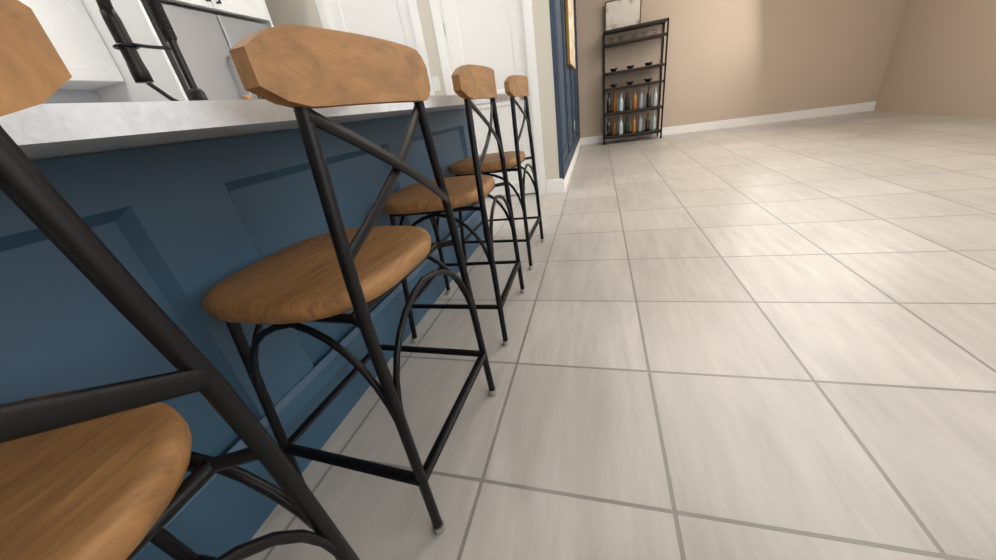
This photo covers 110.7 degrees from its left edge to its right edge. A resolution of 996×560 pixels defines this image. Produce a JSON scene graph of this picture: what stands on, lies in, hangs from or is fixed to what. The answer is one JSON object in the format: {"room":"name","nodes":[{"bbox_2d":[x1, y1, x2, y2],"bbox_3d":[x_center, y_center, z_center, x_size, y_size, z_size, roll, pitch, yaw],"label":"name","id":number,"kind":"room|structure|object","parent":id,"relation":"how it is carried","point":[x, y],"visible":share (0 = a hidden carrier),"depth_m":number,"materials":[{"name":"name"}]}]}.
{"room":"kitchen","nodes":[
{"label":"kitchen","id":0,"kind":"room"},
{"bbox_2d":[264,0,559,188],"bbox_3d":[-1.037,-2.231,3.373,3.100,2.970,0.150,-1,28,16],"label":"wall","id":1,"kind":"structure","parent":0,"point":[300,12],"depth_m":3.23,"materials":[{"name":"paint"}]},
{"bbox_2d":[326,0,417,50],"bbox_3d":[-1.125,-1.973,3.470,0.850,2.428,0.107,-1,28,16],"label":"door","id":2,"kind":"structure","parent":1,"relation":"in","point":[389,20],"depth_m":3.25,"materials":[{"name":"white wood"}]},
{"bbox_2d":[315,0,434,95],"bbox_3d":[-1.125,-2.014,3.474,1.014,2.522,0.113,-1,28,16],"label":"door frame","id":3,"kind":"structure","parent":1,"relation":"attached to","point":[324,14],"depth_m":3.23,"materials":[{"name":"white wood"}]},
{"bbox_2d":[432,76,440,90],"bbox_3d":[-0.598,-1.901,3.330,0.072,0.120,0.009,-1,28,16],"label":"light switch","id":4,"kind":"object","parent":1,"relation":"attached to","point":[436,83],"visible":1,"depth_m":3.33,"materials":[{"name":"white plastic"}]},
{"bbox_2d":[429,0,546,195],"bbox_3d":[-0.089,-2.025,3.167,0.894,2.522,0.113,-1,28,16],"label":"door frame","id":5,"kind":"structure","parent":1,"relation":"attached to","point":[439,27],"depth_m":3.15,"materials":[{"name":"white paint"}]},
{"bbox_2d":[440,0,538,196],"bbox_3d":[-0.090,-1.984,3.164,0.730,2.428,0.107,-1,28,16],"label":"door","id":6,"kind":"structure","parent":1,"relation":"in","point":[489,33],"depth_m":3.14,"materials":[{"name":"white wood"}]},
{"bbox_2d":[243,111,995,559],"bbox_3d":[1.083,-0.418,2.542,7.800,0.100,9.800,-1,28,16],"label":"floor","id":7,"kind":"structure","parent":0,"point":[771,341],"depth_m":1.13,"materials":[{"name":"tile"}]},
{"bbox_2d":[81,0,273,102],"bbox_3d":[-2.348,-1.481,2.866,0.852,2.460,1.150,-1,28,16],"label":"tall cabinet","id":8,"kind":"object","parent":7,"relation":"on","point":[135,19],"visible":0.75,"depth_m":2.31,"materials":[{"name":"white wood"}]},
{"bbox_2d":[0,0,359,559],"bbox_3d":[-0.486,0.345,0.292,0.474,0.985,0.456,-2,27,15],"label":"bar stool","id":9,"kind":"object","parent":7,"relation":"on","point":[95,473],"visible":1,"depth_m":0.30,"materials":[{"name":"brown wood"}]},
{"bbox_2d":[142,1,267,100],"bbox_3d":[-2.274,-1.172,3.012,0.811,1.762,0.910,-1,28,16],"label":"refrigerator","id":10,"kind":"object","parent":7,"relation":"on","point":[206,42],"visible":0.17,"depth_m":2.47,"materials":[{"name":"silver metal"}]},
{"bbox_2d":[0,110,483,559],"bbox_3d":[-0.867,-0.090,1.391,0.784,0.887,2.853,-1,28,16],"label":"kitchen island","id":11,"kind":"object","parent":7,"relation":"on","point":[181,208],"depth_m":0.78,"materials":[{"name":"blue wood"}]},
{"bbox_2d":[0,94,518,161],"bbox_3d":[-0.555,-0.496,1.064,0.680,0.032,2.950,-1,28,16],"label":"island countertop","id":12,"kind":"structure","parent":11,"relation":"on","point":[58,130],"depth_m":0.43,"materials":[{"name":"white stone"}]},
{"bbox_2d":[96,0,207,100],"bbox_3d":[-0.998,-0.629,0.944,0.234,0.433,0.149,-1,28,16],"label":"kitchen faucet","id":13,"kind":"object","parent":12,"relation":"on","point":[126,46],"visible":0.92,"depth_m":0.97,"materials":[{"name":"black metal"}]},
{"bbox_3d":[-0.813,-0.567,1.236,0.110,0.012,0.220,-1,28,16],"label":"soap tray","id":14,"kind":"object","parent":11,"relation":"on","visible":0},
{"bbox_2d":[242,95,251,99],"bbox_3d":[-0.838,-0.583,1.170,0.048,0.080,0.048,-1,28,16],"label":"bottle","id":15,"kind":"object","parent":14,"relation":"on","point":[245,97],"visible":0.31,"depth_m":1.15,"materials":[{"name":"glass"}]},
{"bbox_2d":[202,24,496,535],"bbox_3d":[-0.350,0.050,0.839,0.474,0.985,0.456,0,28,18],"label":"bar stool","id":16,"kind":"object","parent":7,"relation":"on","point":[339,269],"visible":1,"depth_m":0.64,"materials":[{"name":"brown wood"}]},
{"bbox_2d":[382,64,525,345],"bbox_3d":[-0.195,-0.268,1.425,0.474,0.985,0.456,-1,27,15],"label":"bar stool","id":17,"kind":"object","parent":7,"relation":"on","point":[470,82],"visible":0.96,"depth_m":1.26,"materials":[{"name":"brown wood"}]},
{"bbox_2d":[447,75,543,269],"bbox_3d":[-0.024,-0.600,2.035,0.474,0.985,0.456,0,28,17],"label":"bar stool","id":18,"kind":"object","parent":7,"relation":"on","point":[515,85],"visible":0.75,"depth_m":1.87,"materials":[{"name":"brown wood"}]},
{"bbox_2d":[603,17,668,144],"bbox_3d":[2.282,-3.270,5.831,0.950,1.700,0.396,-1,28,16],"label":"shelf unit","id":19,"kind":"object","parent":7,"relation":"on","point":[657,130],"visible":1,"depth_m":5.62,"materials":[{"name":"black metal"}]},
{"bbox_2d":[605,0,641,30],"bbox_3d":[2.002,-4.264,5.518,0.550,0.419,0.071,-1,28,16],"label":"framed print","id":20,"kind":"object","parent":19,"relation":"on","point":[620,13],"visible":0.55,"depth_m":5.50,"materials":[{"name":"white wood"}]},
{"bbox_2d":[605,29,657,135],"bbox_3d":[2.254,-3.280,5.813,0.849,1.470,0.176,-1,28,16],"label":"bottles","id":21,"kind":"object","parent":19,"relation":"in","point":[634,106],"visible":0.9,"depth_m":5.94,"materials":[{"name":"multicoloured glass"}]},
{"bbox_3d":[-1.777,0.411,0.651,3.167,0.910,4.195,-1,28,16],"label":"base cabinet","id":22,"kind":"object","parent":7,"relation":"on","visible":0},
{"bbox_2d":[43,90,101,103],"bbox_3d":[-3.387,-0.183,0.793,0.013,0.469,4.196,-1,28,16],"label":"backsplash","id":23,"kind":"structure","parent":22,"relation":"on","point":[74,96],"depth_m":2.36,"materials":[{"name":"tile"}]},
{"bbox_2d":[576,0,906,137],"bbox_3d":[3.458,-3.962,5.408,4.600,2.970,0.100,-1,28,16],"label":"wall","id":24,"kind":"structure","parent":0,"point":[730,59],"depth_m":5.46,"materials":[{"name":"paint"}]},
{"bbox_2d":[581,101,876,144],"bbox_3d":[3.705,-2.678,5.968,4.469,0.130,0.015,-1,28,16],"label":"baseboard","id":25,"kind":"structure","parent":24,"relation":"attached to","point":[867,106],"depth_m":5.79,"materials":[{"name":"white wood"}]},
{"bbox_2d":[874,0,995,118],"bbox_3d":[4.571,-1.840,0.811,0.100,2.970,9.700,-1,28,16],"label":"wall","id":26,"kind":"structure","parent":0,"point":[942,60],"depth_m":4.26,"materials":[{"name":"paint"}]},
{"bbox_3d":[-3.293,-0.856,1.340,0.100,2.970,6.000,-1,28,16],"label":"wall","id":27,"kind":"structure","parent":0,"visible":0},
{"bbox_2d":[19,0,123,89],"bbox_3d":[-2.899,-1.689,1.899,0.346,1.080,0.676,-1,28,16],"label":"upper cabinet","id":28,"kind":"object","parent":27,"relation":"attached to","point":[71,31],"visible":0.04,"depth_m":2.15,"materials":[{"name":"white wood"}]},
{"bbox_3d":[0.848,-3.087,4.486,0.100,2.970,3.570,-1,28,16],"label":"wall","id":29,"kind":"structure","parent":0,"visible":0},
{"bbox_2d":[549,0,579,178],"bbox_3d":[0.898,-3.122,4.394,0.046,2.838,3.666,-1,28,16],"label":"panelling","id":30,"kind":"object","parent":29,"relation":"attached to","point":[566,85],"visible":0.81,"depth_m":3.62,"materials":[{"name":"blue wood"}]},
{"bbox_2d":[565,0,575,69],"bbox_3d":[0.894,-3.113,4.241,0.032,0.840,1.100,-1,28,16],"label":"wall art","id":31,"kind":"object","parent":30,"relation":"attached to","point":[569,16],"visible":1,"depth_m":4.01,"materials":[{"name":"gold metal"}]},
{"bbox_2d":[561,138,580,192],"bbox_3d":[1.114,-1.803,5.026,0.016,0.142,3.660,-1,28,16],"label":"baseboard","id":32,"kind":"structure","parent":29,"relation":"attached to","point":[564,181],"depth_m":4.11,"materials":[{"name":"white wood"}]}
]}

